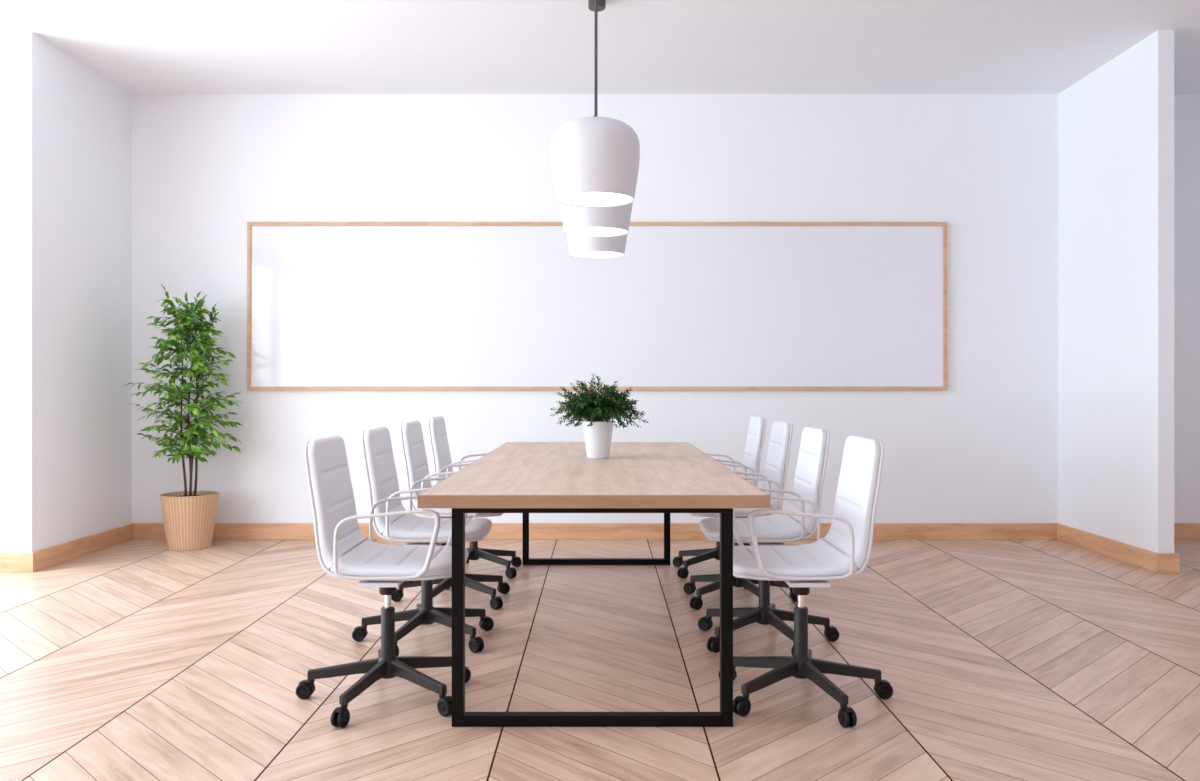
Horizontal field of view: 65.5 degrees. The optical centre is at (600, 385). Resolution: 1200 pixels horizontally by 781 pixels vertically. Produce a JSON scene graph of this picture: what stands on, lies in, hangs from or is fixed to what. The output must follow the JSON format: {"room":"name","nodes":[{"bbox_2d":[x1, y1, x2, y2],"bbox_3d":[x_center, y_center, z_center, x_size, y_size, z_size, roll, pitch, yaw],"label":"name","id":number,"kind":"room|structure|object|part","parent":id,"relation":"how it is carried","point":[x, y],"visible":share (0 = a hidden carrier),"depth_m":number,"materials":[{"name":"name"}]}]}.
{"room":"office","nodes":[
{"label":"office","id":0,"kind":"room"},
{"bbox_2d":[0,32,131,551],"bbox_3d":[-4.362,-0.500,6.195,1.977,3.200,1.330,0,0,0],"label":"wall","id":1,"kind":"structure","parent":0,"point":[66,127],"depth_m":5.83,"materials":[{"name":"white paint"}]},
{"bbox_2d":[0,552,34,571],"bbox_3d":[-4.277,1.042,5.520,1.847,0.115,0.020,0,0,0],"label":"baseboard","id":2,"kind":"structure","parent":1,"relation":"attached to","point":[9,561],"depth_m":5.51,"materials":[{"name":"brown wood"}]},
{"bbox_2d":[35,523,132,570],"bbox_3d":[-3.363,1.042,6.120,0.020,0.115,1.180,0,0,0],"label":"baseboard","id":3,"kind":"structure","parent":1,"relation":"attached to","point":[57,554],"depth_m":6.03,"materials":[{"name":"brown wood"}]},
{"bbox_2d":[0,539,1199,780],"bbox_3d":[0.000,1.150,0.905,10.700,0.100,11.910,0,0,0],"label":"floor","id":4,"kind":"structure","parent":0,"point":[135,659],"depth_m":3.65,"materials":[{"name":"brown wood"}]},
{"bbox_2d":[123,284,241,550],"bbox_3d":[-2.834,0.203,6.337,0.732,1.794,0.706,0,0,0],"label":"fig tree","id":5,"kind":"object","parent":4,"relation":"on","point":[189,516],"visible":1,"depth_m":6.28,"materials":[{"name":"green plant"}]},
{"bbox_3d":[-2.800,0.916,6.355,0.372,0.368,0.372,0,0,0],"label":"basket pot","id":6,"kind":"part","parent":5,"relation":"part of","materials":[{"name":"wicker"}]},
{"bbox_2d":[296,435,470,727],"bbox_3d":[-0.777,0.640,3.290,0.590,0.920,0.620,0,0,0],"label":"office chair","id":7,"kind":"object","parent":4,"relation":"on","point":[343,552],"visible":0.88,"depth_m":3.19,"materials":[{"name":"white leather"}]},
{"bbox_3d":[-0.927,0.397,3.290,0.128,0.434,0.427,0,0,0],"label":"backrest","id":8,"kind":"part","parent":7,"relation":"part of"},
{"bbox_3d":[-0.907,1.002,3.290,0.252,0.084,0.032,0,0,0],"label":"leg","id":9,"kind":"part","parent":7,"relation":"part of","materials":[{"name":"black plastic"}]},
{"bbox_3d":[-0.799,1.002,3.142,0.032,0.084,0.252,0,0,18],"label":"leg","id":10,"kind":"part","parent":7,"relation":"part of","materials":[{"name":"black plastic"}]},
{"bbox_3d":[-0.734,0.655,3.290,0.135,0.014,0.452,0,0,0],"label":"mounting plate","id":11,"kind":"part","parent":7,"relation":"part of","materials":[{"name":"white plastic"}]},
{"bbox_3d":[-0.700,0.520,3.054,0.349,0.232,0.018,0,0,0],"label":"armrest","id":12,"kind":"part","parent":7,"relation":"part of","materials":[{"name":"white metal"}]},
{"bbox_3d":[-0.692,0.599,3.290,0.416,0.082,0.448,0,0,0],"label":"seat","id":13,"kind":"part","parent":7,"relation":"part of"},
{"bbox_3d":[-0.700,0.520,3.526,0.349,0.232,0.018,0,0,0],"label":"armrest","id":14,"kind":"part","parent":7,"relation":"part of","materials":[{"name":"white metal"}]},
{"bbox_3d":[-0.625,1.002,3.198,0.252,0.084,0.032,0,0,36],"label":"leg","id":15,"kind":"part","parent":7,"relation":"part of","materials":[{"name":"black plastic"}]},
{"bbox_3d":[-0.625,1.002,3.382,0.252,0.084,0.032,0,0,-36],"label":"leg","id":16,"kind":"part","parent":7,"relation":"part of","materials":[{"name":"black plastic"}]},
{"bbox_2d":[352,426,493,655],"bbox_3d":[-0.777,0.640,4.030,0.590,0.920,0.620,0,0,0],"label":"office chair","id":17,"kind":"object","parent":4,"relation":"on","point":[380,469],"visible":0.84,"depth_m":3.94,"materials":[{"name":"white leather"}]},
{"bbox_3d":[-0.927,0.397,4.030,0.128,0.434,0.427,0,0,0],"label":"backrest","id":18,"kind":"part","parent":17,"relation":"part of","materials":[{"name":"white leather"}]},
{"bbox_3d":[-0.907,1.002,4.030,0.252,0.084,0.032,0,0,0],"label":"leg","id":19,"kind":"part","parent":17,"relation":"part of","materials":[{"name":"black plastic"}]},
{"bbox_3d":[-0.799,1.002,3.882,0.032,0.084,0.252,0,0,18],"label":"leg","id":20,"kind":"part","parent":17,"relation":"part of","materials":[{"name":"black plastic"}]},
{"bbox_3d":[-0.734,0.655,4.030,0.135,0.014,0.452,0,0,0],"label":"mounting plate","id":21,"kind":"part","parent":17,"relation":"part of","materials":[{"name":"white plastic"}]},
{"bbox_3d":[-0.700,0.520,3.794,0.349,0.232,0.018,0,0,0],"label":"armrest","id":22,"kind":"part","parent":17,"relation":"part of","materials":[{"name":"white metal"}]},
{"bbox_3d":[-0.692,0.599,4.030,0.416,0.082,0.448,0,0,0],"label":"seat","id":23,"kind":"part","parent":17,"relation":"part of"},
{"bbox_3d":[-0.700,0.520,4.266,0.349,0.232,0.018,0,0,0],"label":"armrest","id":24,"kind":"part","parent":17,"relation":"part of","materials":[{"name":"white metal"}]},
{"bbox_3d":[-0.625,1.002,3.938,0.252,0.084,0.032,0,0,36],"label":"leg","id":25,"kind":"part","parent":17,"relation":"part of","materials":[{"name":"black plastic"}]},
{"bbox_3d":[-0.625,1.002,4.122,0.252,0.084,0.032,0,0,-36],"label":"leg","id":26,"kind":"part","parent":17,"relation":"part of","materials":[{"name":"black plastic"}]},
{"bbox_2d":[391,420,509,609],"bbox_3d":[-0.777,0.640,4.770,0.590,0.920,0.620,0,0,0],"label":"office chair","id":27,"kind":"object","parent":4,"relation":"on","point":[412,441],"visible":0.53,"depth_m":4.65,"materials":[{"name":"white leather"}]},
{"bbox_3d":[-0.927,0.397,4.770,0.128,0.434,0.427,0,0,0],"label":"backrest","id":28,"kind":"part","parent":27,"relation":"part of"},
{"bbox_3d":[-0.907,1.002,4.770,0.252,0.084,0.032,0,0,0],"label":"leg","id":29,"kind":"part","parent":27,"relation":"part of","materials":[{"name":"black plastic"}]},
{"bbox_3d":[-0.799,1.002,4.622,0.032,0.084,0.252,0,0,18],"label":"leg","id":30,"kind":"part","parent":27,"relation":"part of","materials":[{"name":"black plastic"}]},
{"bbox_3d":[-0.700,0.520,4.534,0.349,0.232,0.018,0,0,0],"label":"armrest","id":31,"kind":"part","parent":27,"relation":"part of","materials":[{"name":"white metal"}]},
{"bbox_3d":[-0.700,0.520,5.006,0.349,0.232,0.018,0,0,0],"label":"armrest","id":32,"kind":"part","parent":27,"relation":"part of","materials":[{"name":"white metal"}]},
{"bbox_3d":[-0.692,0.599,4.770,0.416,0.082,0.448,0,0,0],"label":"seat","id":33,"kind":"part","parent":27,"relation":"part of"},
{"bbox_3d":[-0.625,1.002,4.678,0.252,0.084,0.032,0,0,36],"label":"leg","id":34,"kind":"part","parent":27,"relation":"part of","materials":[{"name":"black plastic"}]},
{"bbox_3d":[-0.625,1.002,4.862,0.252,0.084,0.032,0,0,-36],"label":"leg","id":35,"kind":"part","parent":27,"relation":"part of","materials":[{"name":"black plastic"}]},
{"bbox_2d":[428,416,521,578],"bbox_3d":[-0.777,0.640,5.510,0.590,0.920,0.620,0,0,0],"label":"office chair","id":36,"kind":"object","parent":4,"relation":"on","point":[441,455],"visible":0.38,"depth_m":5.43,"materials":[{"name":"white leather"}]},
{"bbox_3d":[-0.927,0.397,5.510,0.128,0.434,0.427,0,0,0],"label":"backrest","id":37,"kind":"part","parent":36,"relation":"part of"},
{"bbox_3d":[-0.700,0.520,5.274,0.349,0.232,0.018,0,0,0],"label":"armrest","id":38,"kind":"part","parent":36,"relation":"part of","materials":[{"name":"white metal"}]},
{"bbox_3d":[-0.799,1.002,5.362,0.032,0.084,0.252,0,0,18],"label":"leg","id":39,"kind":"part","parent":36,"relation":"part of","materials":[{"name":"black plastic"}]},
{"bbox_3d":[-0.700,0.520,5.746,0.349,0.232,0.018,0,0,0],"label":"armrest","id":40,"kind":"part","parent":36,"relation":"part of","materials":[{"name":"white metal"}]},
{"bbox_3d":[-0.625,1.002,5.418,0.252,0.084,0.032,0,0,36],"label":"leg","id":41,"kind":"part","parent":36,"relation":"part of","materials":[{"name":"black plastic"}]},
{"bbox_3d":[-0.625,1.002,5.602,0.252,0.084,0.032,0,0,-36],"label":"leg","id":42,"kind":"part","parent":36,"relation":"part of","materials":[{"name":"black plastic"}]},
{"bbox_2d":[418,442,769,726],"bbox_3d":[-0.023,0.725,4.416,1.130,0.750,2.848,0,0,0],"label":"conference table","id":43,"kind":"object","parent":4,"relation":"on","point":[525,478],"visible":0.98,"depth_m":3.04,"materials":[{"name":"brown wood"}]},
{"bbox_3d":[-0.463,0.737,3.030,0.038,0.654,0.040,0,0,0],"label":"leg","id":44,"kind":"part","parent":43,"relation":"part of","materials":[{"name":"black metal"}]},
{"bbox_3d":[-0.463,0.737,5.750,0.038,0.654,0.040,0,0,0],"label":"leg","id":45,"kind":"part","parent":43,"relation":"part of","materials":[{"name":"black metal"}]},
{"bbox_3d":[-0.028,0.401,3.030,0.908,0.018,0.040,0,0,0],"label":"rail","id":46,"kind":"part","parent":43,"relation":"part of","materials":[{"name":"black metal"}]},
{"bbox_3d":[-0.028,1.082,3.030,0.908,0.036,0.040,0,0,0],"label":"foot rail","id":47,"kind":"part","parent":43,"relation":"part of","materials":[{"name":"black metal"}]},
{"bbox_3d":[-0.028,1.082,5.750,0.908,0.036,0.040,0,0,0],"label":"foot rail","id":48,"kind":"part","parent":43,"relation":"part of","materials":[{"name":"black metal"}]},
{"bbox_2d":[550,374,647,458],"bbox_3d":[-0.021,0.145,4.556,0.480,0.410,0.437,0,0,22],"label":"potted plant","id":49,"kind":"object","parent":43,"relation":"on","point":[598,411],"visible":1,"depth_m":4.49,"materials":[{"name":"green plant"}]},
{"bbox_3d":[-0.015,0.261,4.545,0.153,0.179,0.153,0,0,0],"label":"pot","id":50,"kind":"part","parent":49,"relation":"part of","materials":[{"name":"white ceramic"}]},
{"bbox_3d":[0.407,0.737,5.750,0.038,0.654,0.040,0,0,0],"label":"leg","id":51,"kind":"part","parent":43,"relation":"part of","materials":[{"name":"black metal"}]},
{"bbox_3d":[0.407,0.737,3.030,0.038,0.654,0.040,0,0,0],"label":"leg","id":52,"kind":"part","parent":43,"relation":"part of","materials":[{"name":"black metal"}]},
{"bbox_2d":[673,416,765,578],"bbox_3d":[0.731,0.640,5.510,0.590,0.920,0.620,0,0,0],"label":"office chair","id":53,"kind":"object","parent":4,"relation":"on","point":[754,442],"visible":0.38,"depth_m":5.41,"materials":[{"name":"white leather"}]},
{"bbox_3d":[0.579,1.002,5.601,0.252,0.084,0.032,0,0,36],"label":"leg","id":54,"kind":"part","parent":53,"relation":"part of","materials":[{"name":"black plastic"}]},
{"bbox_3d":[0.579,1.002,5.418,0.252,0.084,0.032,0,0,-36],"label":"leg","id":55,"kind":"part","parent":53,"relation":"part of","materials":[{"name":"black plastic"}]},
{"bbox_3d":[0.654,0.520,5.746,0.349,0.232,0.018,0,0,0],"label":"armrest","id":56,"kind":"part","parent":53,"relation":"part of","materials":[{"name":"white metal"}]},
{"bbox_3d":[0.654,0.520,5.274,0.349,0.232,0.018,0,0,0],"label":"armrest","id":57,"kind":"part","parent":53,"relation":"part of","materials":[{"name":"white metal"}]},
{"bbox_3d":[0.881,0.397,5.510,0.128,0.434,0.427,0,0,0],"label":"backrest","id":58,"kind":"part","parent":53,"relation":"part of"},
{"bbox_2d":[683,420,797,609],"bbox_3d":[0.731,0.640,4.770,0.590,0.920,0.620,0,0,0],"label":"office chair","id":59,"kind":"object","parent":4,"relation":"on","point":[777,459],"visible":0.5,"depth_m":4.63,"materials":[{"name":"white leather"}]},
{"bbox_3d":[0.579,1.002,4.862,0.252,0.084,0.032,0,0,36],"label":"leg","id":60,"kind":"part","parent":59,"relation":"part of","materials":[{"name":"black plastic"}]},
{"bbox_3d":[0.579,1.002,4.678,0.252,0.084,0.032,0,0,-36],"label":"leg","id":61,"kind":"part","parent":59,"relation":"part of","materials":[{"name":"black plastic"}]},
{"bbox_3d":[0.645,0.599,4.770,0.416,0.082,0.448,0,0,0],"label":"seat","id":62,"kind":"part","parent":59,"relation":"part of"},
{"bbox_3d":[0.654,0.520,5.006,0.349,0.232,0.018,0,0,0],"label":"armrest","id":63,"kind":"part","parent":59,"relation":"part of","materials":[{"name":"white metal"}]},
{"bbox_3d":[0.654,0.520,4.534,0.349,0.232,0.018,0,0,0],"label":"armrest","id":64,"kind":"part","parent":59,"relation":"part of","materials":[{"name":"white metal"}]},
{"bbox_3d":[0.753,1.002,4.622,0.032,0.084,0.252,0,0,-18],"label":"leg","id":65,"kind":"part","parent":59,"relation":"part of","materials":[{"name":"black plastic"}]},
{"bbox_3d":[0.861,1.002,4.770,0.252,0.084,0.032,0,0,0],"label":"leg","id":66,"kind":"part","parent":59,"relation":"part of","materials":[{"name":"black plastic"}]},
{"bbox_3d":[0.881,0.397,4.770,0.128,0.434,0.427,0,0,0],"label":"backrest","id":67,"kind":"part","parent":59,"relation":"part of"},
{"bbox_2d":[698,426,838,655],"bbox_3d":[0.731,0.640,4.030,0.590,0.920,0.620,0,0,0],"label":"office chair","id":68,"kind":"object","parent":4,"relation":"on","point":[809,476],"visible":0.82,"depth_m":3.95,"materials":[{"name":"white leather"}]},
{"bbox_3d":[0.579,1.002,4.122,0.252,0.084,0.032,0,0,36],"label":"leg","id":69,"kind":"part","parent":68,"relation":"part of","materials":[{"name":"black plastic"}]},
{"bbox_3d":[0.579,1.002,3.938,0.252,0.084,0.032,0,0,-36],"label":"leg","id":70,"kind":"part","parent":68,"relation":"part of","materials":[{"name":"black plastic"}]},
{"bbox_3d":[0.654,0.520,4.266,0.349,0.232,0.018,0,0,0],"label":"armrest","id":71,"kind":"part","parent":68,"relation":"part of","materials":[{"name":"white metal"}]},
{"bbox_3d":[0.645,0.599,4.030,0.416,0.082,0.448,0,0,0],"label":"seat","id":72,"kind":"part","parent":68,"relation":"part of","materials":[{"name":"white leather"}]},
{"bbox_3d":[0.688,0.655,4.030,0.135,0.014,0.452,0,0,0],"label":"mounting plate","id":73,"kind":"part","parent":68,"relation":"part of","materials":[{"name":"white plastic"}]},
{"bbox_3d":[0.654,0.520,3.794,0.349,0.232,0.018,0,0,0],"label":"armrest","id":74,"kind":"part","parent":68,"relation":"part of","materials":[{"name":"white metal"}]},
{"bbox_3d":[0.753,1.002,3.882,0.032,0.084,0.252,0,0,-18],"label":"leg","id":75,"kind":"part","parent":68,"relation":"part of","materials":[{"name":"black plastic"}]},
{"bbox_3d":[0.861,1.002,4.030,0.252,0.084,0.032,0,0,0],"label":"leg","id":76,"kind":"part","parent":68,"relation":"part of","materials":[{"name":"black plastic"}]},
{"bbox_3d":[0.881,0.397,4.030,0.128,0.434,0.427,0,0,0],"label":"backrest","id":77,"kind":"part","parent":68,"relation":"part of","materials":[{"name":"white leather"}]},
{"bbox_2d":[718,435,892,727],"bbox_3d":[0.731,0.640,3.290,0.590,0.920,0.620,0,0,0],"label":"office chair","id":78,"kind":"object","parent":4,"relation":"on","point":[844,552],"visible":0.91,"depth_m":3.19,"materials":[{"name":"white leather"}]},
{"bbox_3d":[0.579,1.002,3.382,0.252,0.084,0.032,0,0,36],"label":"leg","id":79,"kind":"part","parent":78,"relation":"part of","materials":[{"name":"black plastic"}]},
{"bbox_3d":[0.579,1.002,3.198,0.252,0.084,0.032,0,0,-36],"label":"leg","id":80,"kind":"part","parent":78,"relation":"part of","materials":[{"name":"black plastic"}]},
{"bbox_3d":[0.654,0.520,3.526,0.349,0.232,0.018,0,0,0],"label":"armrest","id":81,"kind":"part","parent":78,"relation":"part of","materials":[{"name":"white metal"}]},
{"bbox_3d":[0.645,0.599,3.290,0.416,0.082,0.448,0,0,0],"label":"seat","id":82,"kind":"part","parent":78,"relation":"part of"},
{"bbox_3d":[0.654,0.520,3.054,0.349,0.232,0.018,0,0,0],"label":"armrest","id":83,"kind":"part","parent":78,"relation":"part of","materials":[{"name":"white metal"}]},
{"bbox_3d":[0.688,0.655,3.290,0.135,0.014,0.452,0,0,0],"label":"mounting plate","id":84,"kind":"part","parent":78,"relation":"part of","materials":[{"name":"white plastic"}]},
{"bbox_3d":[0.753,1.002,3.438,0.032,0.084,0.252,0,0,18],"label":"leg","id":85,"kind":"part","parent":78,"relation":"part of","materials":[{"name":"black plastic"}]},
{"bbox_3d":[0.753,1.002,3.142,0.032,0.084,0.252,0,0,-18],"label":"leg","id":86,"kind":"part","parent":78,"relation":"part of","materials":[{"name":"black plastic"}]},
{"bbox_3d":[0.861,1.002,3.290,0.252,0.084,0.032,0,0,0],"label":"leg","id":87,"kind":"part","parent":78,"relation":"part of","materials":[{"name":"black plastic"}]},
{"bbox_3d":[0.881,0.397,3.290,0.128,0.434,0.427,0,0,0],"label":"backrest","id":88,"kind":"part","parent":78,"relation":"part of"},
{"bbox_2d":[0,0,1199,93],"bbox_3d":[0.000,-2.150,0.905,10.700,0.100,11.910,0,0,0],"label":"ceiling","id":89,"kind":"structure","parent":0,"point":[141,46],"depth_m":5.71,"materials":[{"name":"white paint"}]},
{"bbox_2d":[550,0,639,206],"bbox_3d":[-0.022,-1.405,3.570,0.342,1.389,0.342,0,0,0],"label":"pendant lamp","id":90,"kind":"object","parent":89,"relation":"hanging from","point":[595,160],"visible":1,"depth_m":3.44,"materials":[{"name":"white metal"}]},
{"bbox_3d":[-0.022,-0.862,3.570,0.342,0.302,0.342,0,0,0],"label":"lamp shade","id":91,"kind":"part","parent":90,"relation":"part of","materials":[{"name":"white metal"}]},
{"bbox_3d":[-0.022,-1.531,3.570,0.006,1.058,0.007,0,0,0],"label":"cord","id":92,"kind":"part","parent":90,"relation":"part of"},
{"bbox_2d":[558,192,632,205],"bbox_3d":[-0.022,-0.718,3.570,0.290,0.004,0.290,0,0,0],"label":"diffuser","id":93,"kind":"object","parent":90,"relation":"attached to","point":[567,198],"depth_m":3.56,"materials":[{"name":"white plastic"}]},
{"bbox_2d":[560,0,632,236],"bbox_3d":[-0.022,-1.405,4.320,0.342,1.389,0.342,0,0,0],"label":"pendant lamp","id":94,"kind":"object","parent":89,"relation":"hanging from","point":[614,221],"visible":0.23,"depth_m":4.22,"materials":[{"name":"white metal"}]},
{"bbox_2d":[565,227,626,235],"bbox_3d":[-0.022,-0.718,4.320,0.290,0.004,0.290,0,0,0],"label":"diffuser","id":95,"kind":"object","parent":94,"relation":"attached to","point":[574,231],"depth_m":4.33,"materials":[{"name":"white plastic"}]},
{"bbox_3d":[-0.022,-0.862,4.320,0.342,0.302,0.342,0,0,0],"label":"lamp shade","id":96,"kind":"part","parent":94,"relation":"part of","materials":[{"name":"white metal"}]},
{"bbox_3d":[-0.022,-1.531,4.320,0.006,1.058,0.007,0,0,0],"label":"cord","id":97,"kind":"part","parent":94,"relation":"part of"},
{"bbox_2d":[566,0,627,258],"bbox_3d":[-0.022,-1.405,5.070,0.342,1.389,0.342,0,0,0],"label":"pendant lamp","id":98,"kind":"object","parent":89,"relation":"hanging from","point":[579,247],"visible":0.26,"depth_m":4.99,"materials":[{"name":"white metal"}]},
{"bbox_2d":[570,251,622,257],"bbox_3d":[-0.022,-0.718,5.070,0.290,0.004,0.290,0,0,0],"label":"diffuser","id":99,"kind":"object","parent":98,"relation":"attached to","point":[579,254],"depth_m":5.08,"materials":[{"name":"white plastic"}]},
{"bbox_3d":[-0.022,-0.862,5.070,0.342,0.302,0.342,0,0,0],"label":"lamp shade","id":100,"kind":"part","parent":98,"relation":"part of","materials":[{"name":"white ceramic"}]},
{"bbox_3d":[-0.022,-1.531,5.070,0.006,1.058,0.007,0,0,0],"label":"cord","id":101,"kind":"part","parent":98,"relation":"part of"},
{"bbox_2d":[132,94,1199,522],"bbox_3d":[0.988,-0.500,6.785,8.724,3.200,0.150,0,0,0],"label":"wall","id":102,"kind":"structure","parent":0,"point":[983,448],"depth_m":6.71,"materials":[{"name":"white paint"}]},
{"bbox_2d":[133,523,1056,538],"bbox_3d":[-0.043,1.042,6.700,6.620,0.115,0.020,0,0,0],"label":"baseboard","id":103,"kind":"structure","parent":102,"relation":"attached to","point":[140,530],"depth_m":6.69,"materials":[{"name":"brown wood"}]},
{"bbox_2d":[247,222,946,389],"bbox_3d":[-0.027,-0.572,6.692,5.010,1.204,0.034,0,0,0],"label":"whiteboard","id":104,"kind":"object","parent":102,"relation":"attached to","point":[331,305],"visible":0.96,"depth_m":6.69,"materials":[{"name":"white plastic"}]},
{"bbox_2d":[1174,523,1199,538],"bbox_3d":[4.301,1.042,6.700,1.798,0.115,0.020,0,0,0],"label":"baseboard","id":105,"kind":"structure","parent":102,"relation":"attached to","point":[1181,530],"depth_m":6.69,"materials":[{"name":"brown wood"}]},
{"bbox_2d":[1057,30,1173,571],"bbox_3d":[3.325,-0.500,6.108,0.115,3.200,1.204,0,0,0],"label":"wall","id":106,"kind":"structure","parent":0,"point":[1116,123],"depth_m":5.93,"materials":[{"name":"white paint"}]},
{"bbox_2d":[1155,553,1179,572],"bbox_3d":[3.334,1.042,5.496,0.135,0.115,0.020,0,0,0],"label":"baseboard","id":107,"kind":"structure","parent":106,"relation":"attached to","point":[1164,562],"depth_m":5.49,"materials":[{"name":"brown wood"}]}
]}

